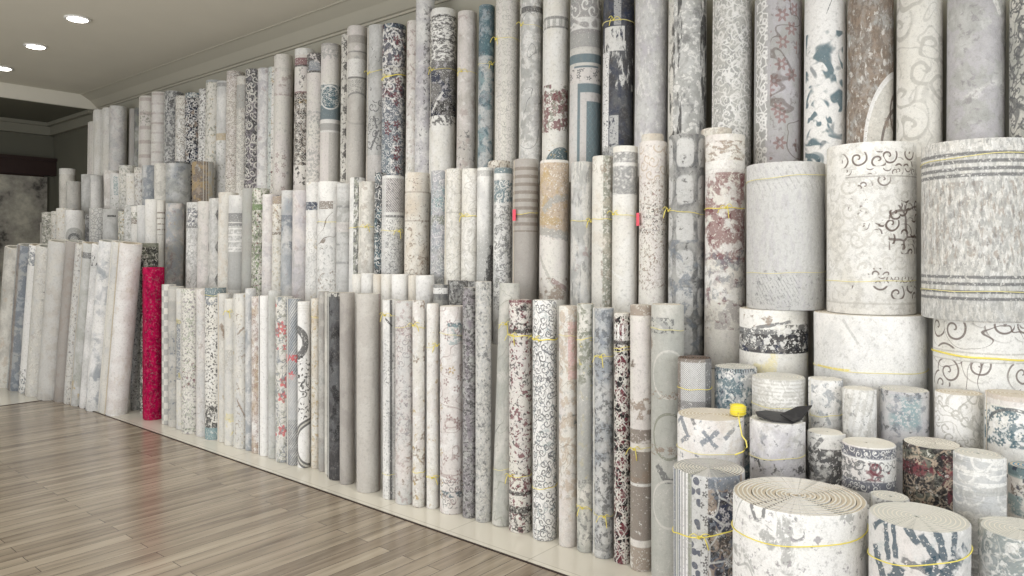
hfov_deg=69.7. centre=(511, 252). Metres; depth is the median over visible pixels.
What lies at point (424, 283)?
roll
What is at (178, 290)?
roll
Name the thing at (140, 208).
roll
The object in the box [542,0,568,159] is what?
roll
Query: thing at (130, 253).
roll
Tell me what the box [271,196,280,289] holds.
roll
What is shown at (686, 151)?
roll
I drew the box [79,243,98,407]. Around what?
roll
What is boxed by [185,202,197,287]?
roll
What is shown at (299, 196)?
roll
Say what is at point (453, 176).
roll
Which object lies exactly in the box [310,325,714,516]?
platform
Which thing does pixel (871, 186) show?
roll
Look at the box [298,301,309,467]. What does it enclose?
roll
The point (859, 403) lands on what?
roll
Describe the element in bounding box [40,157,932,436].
platform
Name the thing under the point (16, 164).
trim
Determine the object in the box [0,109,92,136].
trim
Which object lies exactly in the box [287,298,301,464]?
roll
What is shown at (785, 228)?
roll
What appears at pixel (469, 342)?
roll
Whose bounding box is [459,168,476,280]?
roll
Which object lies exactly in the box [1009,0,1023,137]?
roll
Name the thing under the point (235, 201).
roll
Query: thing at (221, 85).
roll
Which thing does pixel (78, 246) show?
roll
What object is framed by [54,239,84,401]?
roll
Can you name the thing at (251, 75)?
roll
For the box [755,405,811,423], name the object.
sheet
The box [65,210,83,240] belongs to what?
roll
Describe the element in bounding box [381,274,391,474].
roll
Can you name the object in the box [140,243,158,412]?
roll
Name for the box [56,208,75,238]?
roll
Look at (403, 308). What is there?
roll
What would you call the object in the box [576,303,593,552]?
roll
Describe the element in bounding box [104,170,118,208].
roll
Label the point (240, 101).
roll
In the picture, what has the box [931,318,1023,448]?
roll
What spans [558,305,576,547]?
roll
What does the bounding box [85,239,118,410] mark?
roll
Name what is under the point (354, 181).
roll
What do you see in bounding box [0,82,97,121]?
beam
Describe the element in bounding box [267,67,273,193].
roll
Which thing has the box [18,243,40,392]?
roll
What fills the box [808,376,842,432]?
roll
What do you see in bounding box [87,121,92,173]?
roll
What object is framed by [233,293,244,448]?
roll
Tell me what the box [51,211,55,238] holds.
roll
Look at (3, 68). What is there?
recessed light
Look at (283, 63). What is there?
roll
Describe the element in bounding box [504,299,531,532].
roll
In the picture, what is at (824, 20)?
roll
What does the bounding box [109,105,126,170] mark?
roll
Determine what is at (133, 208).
roll
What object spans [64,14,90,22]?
recessed light
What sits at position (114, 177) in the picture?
roll
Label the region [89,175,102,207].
roll
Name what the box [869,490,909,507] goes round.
roll
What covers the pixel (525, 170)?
roll
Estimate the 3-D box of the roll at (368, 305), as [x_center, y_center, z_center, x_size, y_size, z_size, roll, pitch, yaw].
[-0.969,0.936,4.966,0.160,1.323,0.166,0,0,-11]
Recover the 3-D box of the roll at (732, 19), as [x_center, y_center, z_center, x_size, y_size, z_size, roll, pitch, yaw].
[1.306,-0.996,4.369,0.227,1.086,0.231,0,-1,17]
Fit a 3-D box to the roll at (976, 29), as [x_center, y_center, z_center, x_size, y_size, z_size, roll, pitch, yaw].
[2.258,-0.852,3.580,0.243,0.799,0.245,0,-1,32]
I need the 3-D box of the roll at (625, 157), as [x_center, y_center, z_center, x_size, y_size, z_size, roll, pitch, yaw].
[0.639,-0.009,4.261,0.180,1.211,0.146,0,-1,9]
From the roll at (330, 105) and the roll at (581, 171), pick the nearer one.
the roll at (581, 171)
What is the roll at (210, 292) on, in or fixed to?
on the platform at (547, 554)
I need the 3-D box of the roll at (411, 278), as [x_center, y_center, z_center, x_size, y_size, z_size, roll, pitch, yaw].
[-0.687,0.876,5.150,0.079,1.442,0.079,0,0,-8]
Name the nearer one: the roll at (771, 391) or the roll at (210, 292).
the roll at (771, 391)
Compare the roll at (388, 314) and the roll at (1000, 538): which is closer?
the roll at (1000, 538)
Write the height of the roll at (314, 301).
1.259 m
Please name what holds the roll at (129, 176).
on the platform at (918, 159)
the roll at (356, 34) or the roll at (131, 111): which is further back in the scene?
the roll at (131, 111)
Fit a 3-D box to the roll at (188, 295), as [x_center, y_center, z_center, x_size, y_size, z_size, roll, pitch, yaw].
[-2.844,0.958,6.585,0.218,1.279,0.221,0,0,-23]
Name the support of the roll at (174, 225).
on the platform
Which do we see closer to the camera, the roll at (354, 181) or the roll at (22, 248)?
the roll at (354, 181)
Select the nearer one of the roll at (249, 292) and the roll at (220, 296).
the roll at (249, 292)
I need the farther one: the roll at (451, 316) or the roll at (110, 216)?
the roll at (110, 216)
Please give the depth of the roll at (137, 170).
8.79 m
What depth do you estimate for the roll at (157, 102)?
9.06 m
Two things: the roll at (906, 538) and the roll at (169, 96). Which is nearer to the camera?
the roll at (906, 538)
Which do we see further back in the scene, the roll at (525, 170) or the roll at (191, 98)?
the roll at (191, 98)
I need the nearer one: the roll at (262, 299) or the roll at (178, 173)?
the roll at (262, 299)
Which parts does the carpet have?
hanging rod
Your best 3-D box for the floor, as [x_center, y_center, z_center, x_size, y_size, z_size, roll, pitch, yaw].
[-2.582,1.650,1.226,12.530,0.100,7.350,0,0,40]
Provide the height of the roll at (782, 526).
0.778 m
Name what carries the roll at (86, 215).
on the platform
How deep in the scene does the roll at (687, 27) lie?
4.45 m
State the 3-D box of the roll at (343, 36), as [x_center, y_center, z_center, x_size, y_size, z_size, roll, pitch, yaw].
[-1.520,-1.227,6.745,0.103,1.548,0.098,1,-1,-13]
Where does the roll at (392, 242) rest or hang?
on the platform at (494, 347)
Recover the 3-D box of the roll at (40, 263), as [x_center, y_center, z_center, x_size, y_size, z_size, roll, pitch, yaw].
[-5.232,0.759,8.230,0.576,1.723,0.279,0,0,36]
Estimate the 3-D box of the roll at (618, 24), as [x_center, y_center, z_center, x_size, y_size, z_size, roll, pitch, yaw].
[0.703,-1.091,4.870,0.215,1.276,0.236,0,-1,8]
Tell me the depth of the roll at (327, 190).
5.98 m
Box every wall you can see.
[0,131,53,211]
[54,0,1009,210]
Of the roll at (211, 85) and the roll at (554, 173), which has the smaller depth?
the roll at (554, 173)
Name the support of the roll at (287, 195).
on the platform at (494, 347)
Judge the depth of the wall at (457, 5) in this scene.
5.90 m
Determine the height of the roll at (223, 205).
1.181 m
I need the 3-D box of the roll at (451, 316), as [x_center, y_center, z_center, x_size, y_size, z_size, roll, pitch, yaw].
[-0.368,0.963,4.564,0.163,1.269,0.173,0,0,17]
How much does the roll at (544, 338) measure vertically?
1.334 m
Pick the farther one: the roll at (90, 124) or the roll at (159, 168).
the roll at (90, 124)
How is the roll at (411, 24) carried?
on the platform at (918, 159)
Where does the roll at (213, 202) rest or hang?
on the platform at (494, 347)
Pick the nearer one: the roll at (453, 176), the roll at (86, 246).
the roll at (453, 176)
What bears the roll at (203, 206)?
on the platform at (494, 347)
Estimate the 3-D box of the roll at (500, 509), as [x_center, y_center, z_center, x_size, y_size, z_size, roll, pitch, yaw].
[-0.039,0.888,4.370,0.137,1.423,0.192,0,0,40]
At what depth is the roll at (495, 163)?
5.11 m
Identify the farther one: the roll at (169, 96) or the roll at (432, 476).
the roll at (169, 96)
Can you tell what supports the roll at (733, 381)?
on the platform at (547, 554)
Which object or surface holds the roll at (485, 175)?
on the platform at (494, 347)
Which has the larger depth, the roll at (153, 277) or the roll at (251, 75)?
the roll at (251, 75)
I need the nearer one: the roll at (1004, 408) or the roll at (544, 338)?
the roll at (1004, 408)
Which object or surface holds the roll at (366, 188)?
on the platform at (494, 347)
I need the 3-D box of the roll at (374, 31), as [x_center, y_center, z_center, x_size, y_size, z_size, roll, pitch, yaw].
[-1.193,-1.220,6.461,0.223,1.535,0.200,1,-1,-10]
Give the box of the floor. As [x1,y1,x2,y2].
[0,400,561,575]
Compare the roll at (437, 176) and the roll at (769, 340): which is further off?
the roll at (437, 176)
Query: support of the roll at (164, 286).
on the platform at (547, 554)
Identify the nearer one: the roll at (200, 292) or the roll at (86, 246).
the roll at (200, 292)
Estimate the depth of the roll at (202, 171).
7.86 m
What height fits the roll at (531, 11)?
1.456 m
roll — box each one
[0,245,16,387]
[7,243,33,390]
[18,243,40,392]
[25,244,47,396]
[37,239,65,400]
[42,212,50,243]
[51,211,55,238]
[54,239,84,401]
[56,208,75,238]
[59,168,75,207]
[63,243,81,403]
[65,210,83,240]
[66,181,80,209]
[70,242,98,405]
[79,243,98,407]
[81,174,93,218]
[85,214,88,241]
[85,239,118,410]
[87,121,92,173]
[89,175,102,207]
[89,208,106,241]
[92,109,101,174]
[98,241,122,412]
[101,107,108,207]
[103,209,123,239]
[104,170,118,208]
[105,241,141,415]
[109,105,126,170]
[110,173,118,208]
[118,211,123,240]
[119,165,135,209]
[124,205,136,241]
[126,173,133,204]
[129,108,134,165]
[130,278,139,409]
[131,206,136,241]
[134,107,138,166]
[134,167,141,204]
[137,205,144,242]
[138,95,151,166]
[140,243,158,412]
[142,165,153,204]
[143,267,163,419]
[145,199,159,242]
[151,91,163,164]
[154,163,165,212]
[157,200,164,283]
[162,284,175,424]
[163,90,183,162]
[165,203,183,285]
[166,161,190,210]
[168,286,184,426]
[175,95,184,161]
[176,288,183,429]
[181,288,196,433]
[184,92,198,201]
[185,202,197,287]
[192,161,213,201]
[196,288,204,436]
[197,201,208,287]
[198,88,205,160]
[205,80,220,197]
[205,287,225,440]
[208,198,218,286]
[215,81,226,197]
[217,192,238,292]
[217,293,230,441]
[223,298,232,445]
[225,70,244,192]
[228,195,241,297]
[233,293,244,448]
[235,76,244,194]
[241,188,252,292]
[244,68,257,187]
[245,288,255,450]
[251,188,269,295]
[251,296,257,452]
[256,68,267,188]
[258,295,267,455]
[261,194,278,294]
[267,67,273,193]
[268,290,281,458]
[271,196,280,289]
[273,54,292,195]
[275,296,292,462]
[280,190,293,295]
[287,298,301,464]
[292,190,305,300]
[293,48,314,189]
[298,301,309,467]
[305,182,317,324]
[306,53,320,182]
[311,298,318,468]
[317,181,343,297]
[318,291,328,471]
[320,43,340,181]
[325,292,327,474]
[328,292,339,480]
[336,183,349,291]
[340,34,346,182]
[340,292,354,484]
[346,25,366,182]
[349,177,364,291]
[352,274,360,466]
[356,293,380,492]
[358,181,374,273]
[361,273,376,292]
[364,24,382,181]
[373,274,381,383]
[374,172,386,273]
[380,299,399,499]
[381,23,405,176]
[381,175,403,273]
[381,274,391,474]
[392,274,409,299]
[395,300,412,504]
[404,172,429,274]
[406,20,415,172]
[408,275,415,299]
[408,300,425,507]
[415,0,434,172]
[416,275,433,487]
[426,303,438,508]
[428,7,455,192]
[430,170,444,283]
[433,284,447,492]
[439,305,462,514]
[444,168,461,283]
[448,280,467,304]
[456,10,476,168]
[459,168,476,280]
[463,287,475,517]
[466,281,475,286]
[475,281,490,522]
[476,167,493,341]
[478,4,494,167]
[488,160,509,167]
[490,0,518,185]
[492,167,512,343]
[492,283,519,526]
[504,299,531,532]
[512,158,538,346]
[516,0,542,183]
[528,299,557,540]
[539,159,568,349]
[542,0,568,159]
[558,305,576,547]
[569,0,601,181]
[570,161,591,305]
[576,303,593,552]
[591,155,612,306]
[592,307,613,558]
[602,0,634,155]
[607,145,637,312]
[613,312,629,563]
[625,304,650,571]
[634,0,667,176]
[636,141,666,304]
[641,133,663,141]
[650,303,683,575]
[663,134,704,355]
[667,0,706,174]
[672,458,744,575]
[676,408,744,467]
[677,355,711,411]
[701,127,731,137]
[704,133,744,367]
[712,0,751,168]
[715,363,756,479]
[731,477,868,575]
[739,306,807,478]
[746,161,825,310]
[749,414,805,478]
[751,372,806,478]
[754,0,801,163]
[804,0,845,163]
[807,427,845,485]
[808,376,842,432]
[813,309,928,437]
[826,141,915,314]
[842,385,876,437]
[842,437,895,502]
[846,0,893,143]
[867,501,972,575]
[867,503,868,575]
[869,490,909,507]
[879,385,929,493]
[896,0,942,156]
[903,436,963,510]
[920,137,1023,321]
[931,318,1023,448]
[934,388,983,448]
[946,0,1005,140]
[953,448,1006,575]
[978,516,1023,575]
[985,389,1023,516]
[1008,461,1023,518]
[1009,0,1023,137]
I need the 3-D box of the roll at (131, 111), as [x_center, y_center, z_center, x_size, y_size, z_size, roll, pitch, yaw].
[-4.937,-1.167,9.627,0.152,1.428,0.156,1,-1,-27]
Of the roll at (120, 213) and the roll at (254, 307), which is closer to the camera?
the roll at (254, 307)
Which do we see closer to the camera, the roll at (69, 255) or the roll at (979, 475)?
the roll at (979, 475)
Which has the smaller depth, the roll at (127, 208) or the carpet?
the roll at (127, 208)
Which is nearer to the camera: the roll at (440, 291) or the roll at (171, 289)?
the roll at (440, 291)
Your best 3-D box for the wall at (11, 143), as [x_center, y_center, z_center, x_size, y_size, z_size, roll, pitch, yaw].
[-10.436,-0.300,8.814,0.120,3.800,9.040,0,0,40]
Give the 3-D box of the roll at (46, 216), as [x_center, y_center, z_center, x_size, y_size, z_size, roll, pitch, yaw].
[-6.201,0.026,9.903,0.230,1.143,0.228,0,0,-32]
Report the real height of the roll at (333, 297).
1.316 m
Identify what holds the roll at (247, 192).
on the platform at (494, 347)
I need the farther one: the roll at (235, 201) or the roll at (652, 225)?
the roll at (235, 201)
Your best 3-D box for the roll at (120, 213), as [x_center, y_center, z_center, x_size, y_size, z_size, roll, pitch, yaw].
[-4.422,0.061,8.409,0.152,1.073,0.159,0,0,-28]
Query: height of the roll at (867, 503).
0.699 m
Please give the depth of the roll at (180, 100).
8.65 m
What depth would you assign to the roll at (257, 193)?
6.69 m
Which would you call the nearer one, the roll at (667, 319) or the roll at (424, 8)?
the roll at (667, 319)
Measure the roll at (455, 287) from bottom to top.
1.416 m
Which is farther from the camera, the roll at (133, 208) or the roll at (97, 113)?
the roll at (97, 113)
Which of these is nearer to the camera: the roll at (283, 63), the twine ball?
the twine ball
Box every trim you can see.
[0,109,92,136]
[0,154,56,176]
[1,400,567,575]
[81,0,450,108]
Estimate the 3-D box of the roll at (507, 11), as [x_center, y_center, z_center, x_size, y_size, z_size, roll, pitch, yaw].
[-0.037,-1.200,5.500,0.181,1.496,0.200,0,0,29]
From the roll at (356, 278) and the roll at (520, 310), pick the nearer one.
the roll at (520, 310)
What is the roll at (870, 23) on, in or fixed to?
on the platform at (918, 159)
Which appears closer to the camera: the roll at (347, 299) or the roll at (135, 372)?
the roll at (347, 299)
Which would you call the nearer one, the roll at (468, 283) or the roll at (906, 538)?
the roll at (906, 538)
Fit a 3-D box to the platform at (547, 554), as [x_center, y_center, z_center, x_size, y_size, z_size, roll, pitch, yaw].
[-3.856,1.649,3.260,17.100,0.102,8.820,0,0,40]
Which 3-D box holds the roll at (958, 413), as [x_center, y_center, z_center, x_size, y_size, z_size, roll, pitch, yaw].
[1.741,1.071,2.865,0.166,1.057,0.158,0,0,31]
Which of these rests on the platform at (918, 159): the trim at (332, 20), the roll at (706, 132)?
the roll at (706, 132)
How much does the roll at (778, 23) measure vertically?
1.018 m
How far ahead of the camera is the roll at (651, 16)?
4.63 m
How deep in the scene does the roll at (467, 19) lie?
5.71 m
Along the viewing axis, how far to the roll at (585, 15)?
4.95 m
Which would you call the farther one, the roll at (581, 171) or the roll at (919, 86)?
the roll at (581, 171)
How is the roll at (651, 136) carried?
on the platform at (918, 159)
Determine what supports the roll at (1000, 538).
on the floor
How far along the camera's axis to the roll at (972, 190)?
2.88 m
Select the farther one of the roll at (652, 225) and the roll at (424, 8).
the roll at (424, 8)
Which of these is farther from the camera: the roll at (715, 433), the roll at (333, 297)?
the roll at (333, 297)
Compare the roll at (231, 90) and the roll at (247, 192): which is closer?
the roll at (247, 192)
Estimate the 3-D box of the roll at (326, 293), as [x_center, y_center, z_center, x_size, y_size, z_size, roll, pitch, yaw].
[-1.320,0.941,5.327,0.074,1.312,0.081,0,0,-14]
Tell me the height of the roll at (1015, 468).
0.876 m
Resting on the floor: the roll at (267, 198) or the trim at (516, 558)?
the trim at (516, 558)
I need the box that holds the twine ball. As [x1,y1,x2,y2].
[730,403,747,454]
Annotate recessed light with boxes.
[0,66,13,70]
[23,43,47,49]
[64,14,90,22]
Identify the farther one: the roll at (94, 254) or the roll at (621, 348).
the roll at (94, 254)
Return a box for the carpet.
[0,173,46,301]
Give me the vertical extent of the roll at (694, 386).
1.109 m
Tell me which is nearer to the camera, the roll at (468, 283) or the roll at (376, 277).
the roll at (468, 283)
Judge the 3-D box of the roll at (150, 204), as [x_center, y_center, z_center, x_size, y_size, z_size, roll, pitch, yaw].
[-3.880,0.010,7.953,0.164,1.174,0.170,0,0,-26]
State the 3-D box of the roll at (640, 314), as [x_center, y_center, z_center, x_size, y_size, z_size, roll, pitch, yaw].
[0.646,0.930,3.730,0.137,1.334,0.126,0,0,10]
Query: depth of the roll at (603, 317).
3.84 m
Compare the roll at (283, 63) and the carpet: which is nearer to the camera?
the roll at (283, 63)
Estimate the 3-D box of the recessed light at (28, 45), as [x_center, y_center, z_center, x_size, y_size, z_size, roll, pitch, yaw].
[-5.333,-2.308,8.230,0.236,0.023,0.236,0,0,40]
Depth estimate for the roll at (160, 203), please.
7.85 m
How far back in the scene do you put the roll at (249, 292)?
5.93 m
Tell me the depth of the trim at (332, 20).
7.90 m
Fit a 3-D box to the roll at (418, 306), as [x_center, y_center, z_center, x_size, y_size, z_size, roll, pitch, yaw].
[-0.604,0.948,4.633,0.125,1.298,0.084,0,0,-33]
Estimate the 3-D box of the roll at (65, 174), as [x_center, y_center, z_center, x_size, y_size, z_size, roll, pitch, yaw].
[-6.335,-0.825,10.472,0.204,0.745,0.208,0,0,-31]
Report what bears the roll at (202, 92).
on the platform at (918, 159)
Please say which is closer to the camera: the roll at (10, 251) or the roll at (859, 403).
the roll at (859, 403)
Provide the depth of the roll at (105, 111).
10.03 m
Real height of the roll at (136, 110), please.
1.417 m
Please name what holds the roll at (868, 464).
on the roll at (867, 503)
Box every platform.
[0,388,651,575]
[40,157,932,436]
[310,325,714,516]
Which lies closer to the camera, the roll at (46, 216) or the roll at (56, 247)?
the roll at (56, 247)
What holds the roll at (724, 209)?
on the platform at (494, 347)
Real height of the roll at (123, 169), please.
0.632 m
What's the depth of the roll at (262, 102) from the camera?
7.55 m
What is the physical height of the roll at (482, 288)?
1.428 m
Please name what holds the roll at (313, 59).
on the platform at (918, 159)
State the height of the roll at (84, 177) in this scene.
0.603 m
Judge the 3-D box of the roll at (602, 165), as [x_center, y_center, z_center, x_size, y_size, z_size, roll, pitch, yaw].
[0.537,0.013,4.356,0.136,1.168,0.135,0,-1,7]
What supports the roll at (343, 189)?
on the platform at (494, 347)
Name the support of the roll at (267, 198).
on the platform at (494, 347)
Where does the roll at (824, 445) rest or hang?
on the platform at (547, 554)
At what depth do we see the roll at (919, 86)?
3.65 m
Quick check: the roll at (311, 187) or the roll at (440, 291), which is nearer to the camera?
the roll at (440, 291)
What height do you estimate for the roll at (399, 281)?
1.446 m
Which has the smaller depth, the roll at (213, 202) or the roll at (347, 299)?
the roll at (347, 299)
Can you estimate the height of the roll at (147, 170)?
0.579 m
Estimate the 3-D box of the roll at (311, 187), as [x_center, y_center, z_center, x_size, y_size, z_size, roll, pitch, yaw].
[-1.658,0.003,6.206,0.167,1.188,0.161,1,-1,-15]
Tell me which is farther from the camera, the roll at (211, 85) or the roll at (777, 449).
the roll at (211, 85)
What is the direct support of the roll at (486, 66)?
on the platform at (918, 159)
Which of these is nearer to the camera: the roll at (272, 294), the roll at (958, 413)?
the roll at (958, 413)
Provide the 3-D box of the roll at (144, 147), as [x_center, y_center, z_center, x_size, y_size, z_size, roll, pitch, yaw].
[-4.646,-1.221,9.378,0.219,1.536,0.217,1,-1,-26]
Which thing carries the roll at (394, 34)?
on the platform at (918, 159)
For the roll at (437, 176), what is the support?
on the platform at (494, 347)
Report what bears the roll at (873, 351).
on the platform at (547, 554)
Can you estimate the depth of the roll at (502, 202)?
4.81 m
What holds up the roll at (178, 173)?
on the platform at (918, 159)
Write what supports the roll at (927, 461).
on the platform at (547, 554)
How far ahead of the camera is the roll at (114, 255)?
7.26 m
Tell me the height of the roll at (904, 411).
1.047 m
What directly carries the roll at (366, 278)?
on the platform at (547, 554)
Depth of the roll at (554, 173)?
4.52 m
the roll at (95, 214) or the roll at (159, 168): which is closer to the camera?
the roll at (159, 168)
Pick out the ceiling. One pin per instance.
(123, 39)
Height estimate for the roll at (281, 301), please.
1.262 m
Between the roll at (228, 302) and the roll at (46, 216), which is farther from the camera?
the roll at (46, 216)
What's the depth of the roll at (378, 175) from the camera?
5.63 m
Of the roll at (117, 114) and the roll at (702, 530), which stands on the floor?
the roll at (702, 530)
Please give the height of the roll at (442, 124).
1.505 m
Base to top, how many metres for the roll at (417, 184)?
1.181 m
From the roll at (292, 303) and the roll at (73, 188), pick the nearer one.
the roll at (292, 303)
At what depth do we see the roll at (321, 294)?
5.37 m
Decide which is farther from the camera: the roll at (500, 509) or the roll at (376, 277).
the roll at (376, 277)
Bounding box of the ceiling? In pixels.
[0,0,341,93]

